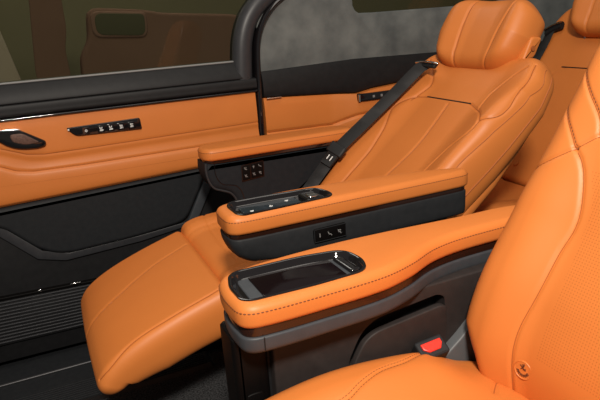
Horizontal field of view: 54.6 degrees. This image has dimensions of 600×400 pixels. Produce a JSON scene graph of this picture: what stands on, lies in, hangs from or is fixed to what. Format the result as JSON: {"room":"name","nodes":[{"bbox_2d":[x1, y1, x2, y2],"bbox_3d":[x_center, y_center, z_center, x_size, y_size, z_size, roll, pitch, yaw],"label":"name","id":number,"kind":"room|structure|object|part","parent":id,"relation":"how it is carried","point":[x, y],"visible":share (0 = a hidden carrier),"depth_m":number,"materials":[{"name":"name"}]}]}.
{"room":"car interior","nodes":[
{"label":"car interior","id":0,"kind":"room"},
{"bbox_2d":[102,346,228,399],"bbox_3d":[0.489,0.657,1.393,4.300,0.060,1.900,-11,19,-22],"label":"floor","id":1,"kind":"structure","parent":0,"point":[210,383],"depth_m":1.75,"materials":[{"name":"grey carpet"}]},
{"bbox_2d":[0,341,212,399],"bbox_3d":[0.039,0.447,2.377,4.300,0.196,0.700,-11,19,-22],"label":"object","id":2,"kind":"structure","parent":1,"relation":"on","point":[64,373],"depth_m":2.02,"materials":[{"name":"black carpet"}]},
{"bbox_3d":[-1.008,0.635,2.006,1.950,0.007,0.010,-11,19,-22],"label":"scuff plate","id":3,"kind":"part","parent":2,"relation":"part of","materials":[{"name":"grey metal"}]},
{"bbox_2d":[81,0,553,394],"bbox_3d":[0.084,-0.021,1.759,1.489,1.058,0.807,-11,19,-22],"label":"seat","id":4,"kind":"object","parent":1,"relation":"on","point":[436,153],"visible":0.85,"depth_m":1.64,"materials":[{"name":"orange leather"}]},
{"bbox_3d":[-0.022,0.425,2.076,0.930,0.030,0.045,-11,19,-22],"label":"seat rail","id":5,"kind":"part","parent":4,"relation":"part of","materials":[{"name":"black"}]},
{"bbox_2d":[181,212,272,281],"bbox_3d":[-0.015,0.148,1.779,0.590,0.168,0.550,-11,19,-22],"label":"seat cushion","id":6,"kind":"object","parent":4,"relation":"on","point":[201,235],"depth_m":1.68,"materials":[{"name":"orange leather"}]},
{"bbox_3d":[-0.160,-0.098,1.949,0.079,0.058,0.009,-11,19,-22],"label":"button panel","id":7,"kind":"part","parent":4,"relation":"part of","materials":[{"name":"black plastic"}]},
{"bbox_3d":[-0.079,-0.029,2.064,0.526,0.306,0.100,-11,19,-22],"label":"armrest","id":8,"kind":"part","parent":4,"relation":"part of","materials":[{"name":"black plastic"}]},
{"bbox_3d":[-0.079,-0.203,2.020,0.562,0.040,0.123,-11,19,-22],"label":"armrest","id":9,"kind":"part","parent":4,"relation":"part of","materials":[{"name":"orange leather"}]},
{"bbox_3d":[0.065,0.071,1.330,0.082,0.033,0.022,-11,19,-22],"label":"button panel","id":10,"kind":"part","parent":4,"relation":"part of","materials":[{"name":"black plastic"}]},
{"bbox_3d":[0.116,-0.012,1.392,0.641,0.044,0.131,-11,19,-22],"label":"armrest","id":11,"kind":"part","parent":4,"relation":"part of","materials":[{"name":"orange leather"}]},
{"bbox_3d":[0.120,0.048,1.411,0.633,0.064,0.123,-11,19,-22],"label":"armrest","id":12,"kind":"part","parent":4,"relation":"part of","materials":[{"name":"orange leather"}]},
{"bbox_2d":[303,62,428,187],"bbox_3d":[0.227,-0.254,2.011,0.471,0.406,0.059,-10,19,-18],"label":"belt","id":13,"kind":"object","parent":4,"relation":"attached to","point":[335,150],"visible":0.98,"depth_m":2.00,"materials":[{"name":"black fabric"}]},
{"bbox_3d":[0.126,-0.173,1.996,0.071,0.055,0.035,12,24,41],"label":"latch plate","id":14,"kind":"part","parent":13,"relation":"part of","materials":[{"name":"black plastic"}]},
{"bbox_3d":[0.398,-0.156,1.887,0.594,0.567,0.610,-11,19,-22],"label":"backrest","id":15,"kind":"part","parent":4,"relation":"part of","materials":[{"name":"orange leather"}]},
{"bbox_2d":[219,45,599,399],"bbox_3d":[0.269,0.261,0.848,0.970,1.054,0.643,-11,19,-22],"label":"seat","id":16,"kind":"object","parent":1,"relation":"on","point":[512,293],"visible":1,"depth_m":0.95,"materials":[{"name":"orange leather"}]},
{"bbox_3d":[-0.074,0.478,1.028,0.058,0.575,0.066,-11,19,-22],"label":"panel","id":17,"kind":"part","parent":16,"relation":"part of","materials":[{"name":"black plastic"}]},
{"bbox_3d":[-0.002,0.127,0.945,0.190,0.003,0.084,-11,19,-22],"label":"screen frame","id":18,"kind":"part","parent":16,"relation":"part of","materials":[{"name":"grey plastic"}]},
{"bbox_3d":[0.183,0.145,1.046,0.656,0.030,0.159,-11,19,-22],"label":"armrest","id":19,"kind":"part","parent":16,"relation":"part of","materials":[{"name":"orange leather"}]},
{"bbox_3d":[0.179,0.097,1.031,0.662,0.040,0.165,-11,19,-22],"label":"armrest","id":20,"kind":"part","parent":16,"relation":"part of","materials":[{"name":"orange leather"}]},
{"bbox_2d":[265,353,527,399],"bbox_3d":[0.187,0.441,0.793,0.715,0.239,0.524,-11,19,-22],"label":"seat cushion","id":21,"kind":"object","parent":16,"relation":"on","point":[317,376],"depth_m":0.95,"materials":[{"name":"orange leather"}]},
{"bbox_2d":[411,334,449,357],"bbox_3d":[0.228,0.295,1.061,0.060,0.114,0.083,-11,19,-22],"label":"seat belt buckle","id":22,"kind":"object","parent":16,"relation":"attached to","point":[435,346],"visible":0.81,"depth_m":1.02,"materials":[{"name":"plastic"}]},
{"bbox_2d":[516,364,528,377],"bbox_3d":[0.367,0.281,0.956,0.003,0.024,0.023,-16,22,-34],"label":"print","id":23,"kind":"object","parent":16,"relation":"on","point":[522,370],"depth_m":0.96,"materials":[{"name":"brown"}]},
{"bbox_3d":[0.548,0.062,0.854,0.386,0.717,0.524,-11,19,-22],"label":"backrest","id":24,"kind":"part","parent":16,"relation":"part of","materials":[{"name":"orange leather"}]},
{"bbox_2d":[474,0,599,212],"bbox_3d":[0.911,-0.254,2.232,0.908,1.106,0.584,-11,19,-22],"label":"seat","id":25,"kind":"object","parent":1,"relation":"on","point":[575,39],"visible":0.32,"depth_m":2.31,"materials":[{"name":"orange leather"}]},
{"bbox_2d":[474,178,524,212],"bbox_3d":[0.720,0.018,2.221,0.453,0.180,0.536,-11,19,-22],"label":"seat cushion","id":26,"kind":"object","parent":25,"relation":"on","point":[507,191],"depth_m":2.15,"materials":[{"name":"orange leather"}]},
{"bbox_2d":[533,31,553,59],"bbox_3d":[0.946,-0.462,2.495,0.254,0.499,0.059,-8,18,-12],"label":"belt","id":27,"kind":"object","parent":25,"relation":"hanging from","point":[546,39],"visible":0.29,"depth_m":2.46,"materials":[{"name":"black fabric"}]},
{"bbox_3d":[1.106,-0.388,2.286,0.465,0.724,0.584,-11,19,-22],"label":"backrest","id":28,"kind":"part","parent":25,"relation":"part of","materials":[{"name":"orange leather"}]},
{"bbox_2d":[256,0,573,134],"bbox_3d":[0.824,-0.522,2.687,2.128,1.650,0.118,-11,19,-22],"label":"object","id":29,"kind":"structure","parent":0,"point":[325,63],"depth_m":2.35,"materials":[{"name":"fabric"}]},
{"bbox_2d":[0,0,273,362],"bbox_3d":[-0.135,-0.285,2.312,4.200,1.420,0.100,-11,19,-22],"label":"door","id":30,"kind":"structure","parent":29,"relation":"in","point":[97,169],"depth_m":2.08,"materials":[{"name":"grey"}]},
{"bbox_3d":[-0.977,-0.197,1.909,0.256,0.079,0.034,-11,19,-22],"label":"handle","id":31,"kind":"part","parent":30,"relation":"part of","materials":[{"name":"black plastic"}]},
{"bbox_3d":[-0.912,-0.203,1.924,0.082,0.040,0.016,-11,19,-22],"label":"pull lever","id":32,"kind":"part","parent":30,"relation":"part of","materials":[{"name":"metal"}]},
{"bbox_2d":[0,283,91,345],"bbox_3d":[-1.261,0.453,1.996,1.650,0.213,0.094,-11,19,-22],"label":"speaker grille","id":33,"kind":"object","parent":30,"relation":"attached to","point":[30,313],"depth_m":2.09,"materials":[{"name":"black plastic"}]},
{"bbox_3d":[-1.266,0.367,1.968,1.650,0.062,0.096,-11,19,-22],"label":"grille trim","id":34,"kind":"part","parent":30,"relation":"part of","materials":[{"name":"black plastic"}]},
{"bbox_3d":[-1.238,0.198,1.937,1.740,0.175,0.088,-11,19,-22],"label":"pad trim","id":35,"kind":"part","parent":30,"relation":"part of","materials":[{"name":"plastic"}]},
{"bbox_3d":[-0.683,-0.254,2.034,0.248,0.041,0.028,-11,19,-22],"label":"switch panel","id":36,"kind":"part","parent":30,"relation":"part of","materials":[{"name":"black plastic"}]},
{"bbox_3d":[-1.068,0.290,2.050,2.100,0.605,0.076,-11,19,-22],"label":"panel","id":37,"kind":"part","parent":30,"relation":"part of","materials":[{"name":"black plastic"}]},
{"bbox_3d":[-1.138,-0.315,1.840,2.035,0.065,0.081,-11,19,-22],"label":"sill","id":38,"kind":"part","parent":30,"relation":"part of","materials":[{"name":"black plastic"}]},
{"bbox_3d":[-1.120,-0.265,1.861,2.065,0.044,0.084,-11,19,-22],"label":"sill","id":39,"kind":"part","parent":30,"relation":"part of","materials":[{"name":"orange leather"}]},
{"bbox_3d":[-1.109,-0.089,1.911,2.058,0.306,0.096,-11,19,-22],"label":"leather panel","id":40,"kind":"part","parent":30,"relation":"part of","materials":[{"name":"orange leather"}]},
{"bbox_3d":[-0.395,-0.016,2.270,0.150,0.205,0.094,-11,19,-22],"label":"pad trim","id":41,"kind":"part","parent":30,"relation":"part of","materials":[{"name":"grey plastic"}]},
{"bbox_2d":[252,0,281,135],"bbox_3d":[0.786,-0.627,2.655,2.144,0.974,0.088,-11,19,-22],"label":"trim","id":42,"kind":"structure","parent":29,"relation":"attached to","point":[256,62],"depth_m":2.20,"materials":[{"name":"black"}]},
{"bbox_3d":[0.833,-0.385,2.732,2.128,0.460,0.114,-11,19,-22],"label":"leather panel","id":43,"kind":"part","parent":29,"relation":"part of","materials":[{"name":"orange leather"}]},
{"bbox_3d":[0.308,-0.434,2.418,0.160,0.033,0.026,-11,19,-22],"label":"socket panel","id":44,"kind":"part","parent":29,"relation":"part of","materials":[{"name":"black plastic"}]},
{"bbox_3d":[0.781,-1.000,2.559,2.128,0.660,0.064,-11,19,-22],"label":"suede panel","id":45,"kind":"part","parent":29,"relation":"part of","materials":[{"name":"grey fabric"}]},
{"label":"outside","id":46,"kind":"structure","parent":0,"visible":0},
{"bbox_2d":[0,32,20,81],"bbox_3d":[-1.946,-0.514,3.075,0.970,1.050,0.050,-11,19,-22],"label":"trim","id":47,"kind":"structure","parent":46,"point":[8,71],"depth_m":3.15,"materials":[{"name":"white"}]},
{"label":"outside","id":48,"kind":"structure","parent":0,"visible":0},
{"bbox_2d":[29,0,236,78],"bbox_3d":[-0.771,-0.763,3.359,1.387,1.000,0.140,-11,19,-22],"label":"window reflection","id":49,"kind":"object","parent":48,"point":[117,39],"visible":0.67,"depth_m":3.18,"materials":[{"name":"brown"}]},
{"bbox_3d":[-0.678,-0.708,3.419,1.193,0.847,0.100,-11,19,-22],"label":"panel","id":50,"kind":"part","parent":49,"relation":"part of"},
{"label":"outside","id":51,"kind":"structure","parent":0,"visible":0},
{"bbox_2d":[0,0,492,79],"bbox_3d":[-0.260,-2.412,6.097,14.000,5.000,0.100,-11,19,-22],"label":"window","id":52,"kind":"structure","parent":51,"point":[15,23],"depth_m":5.45,"materials":[{"name":"glass"}]}
]}

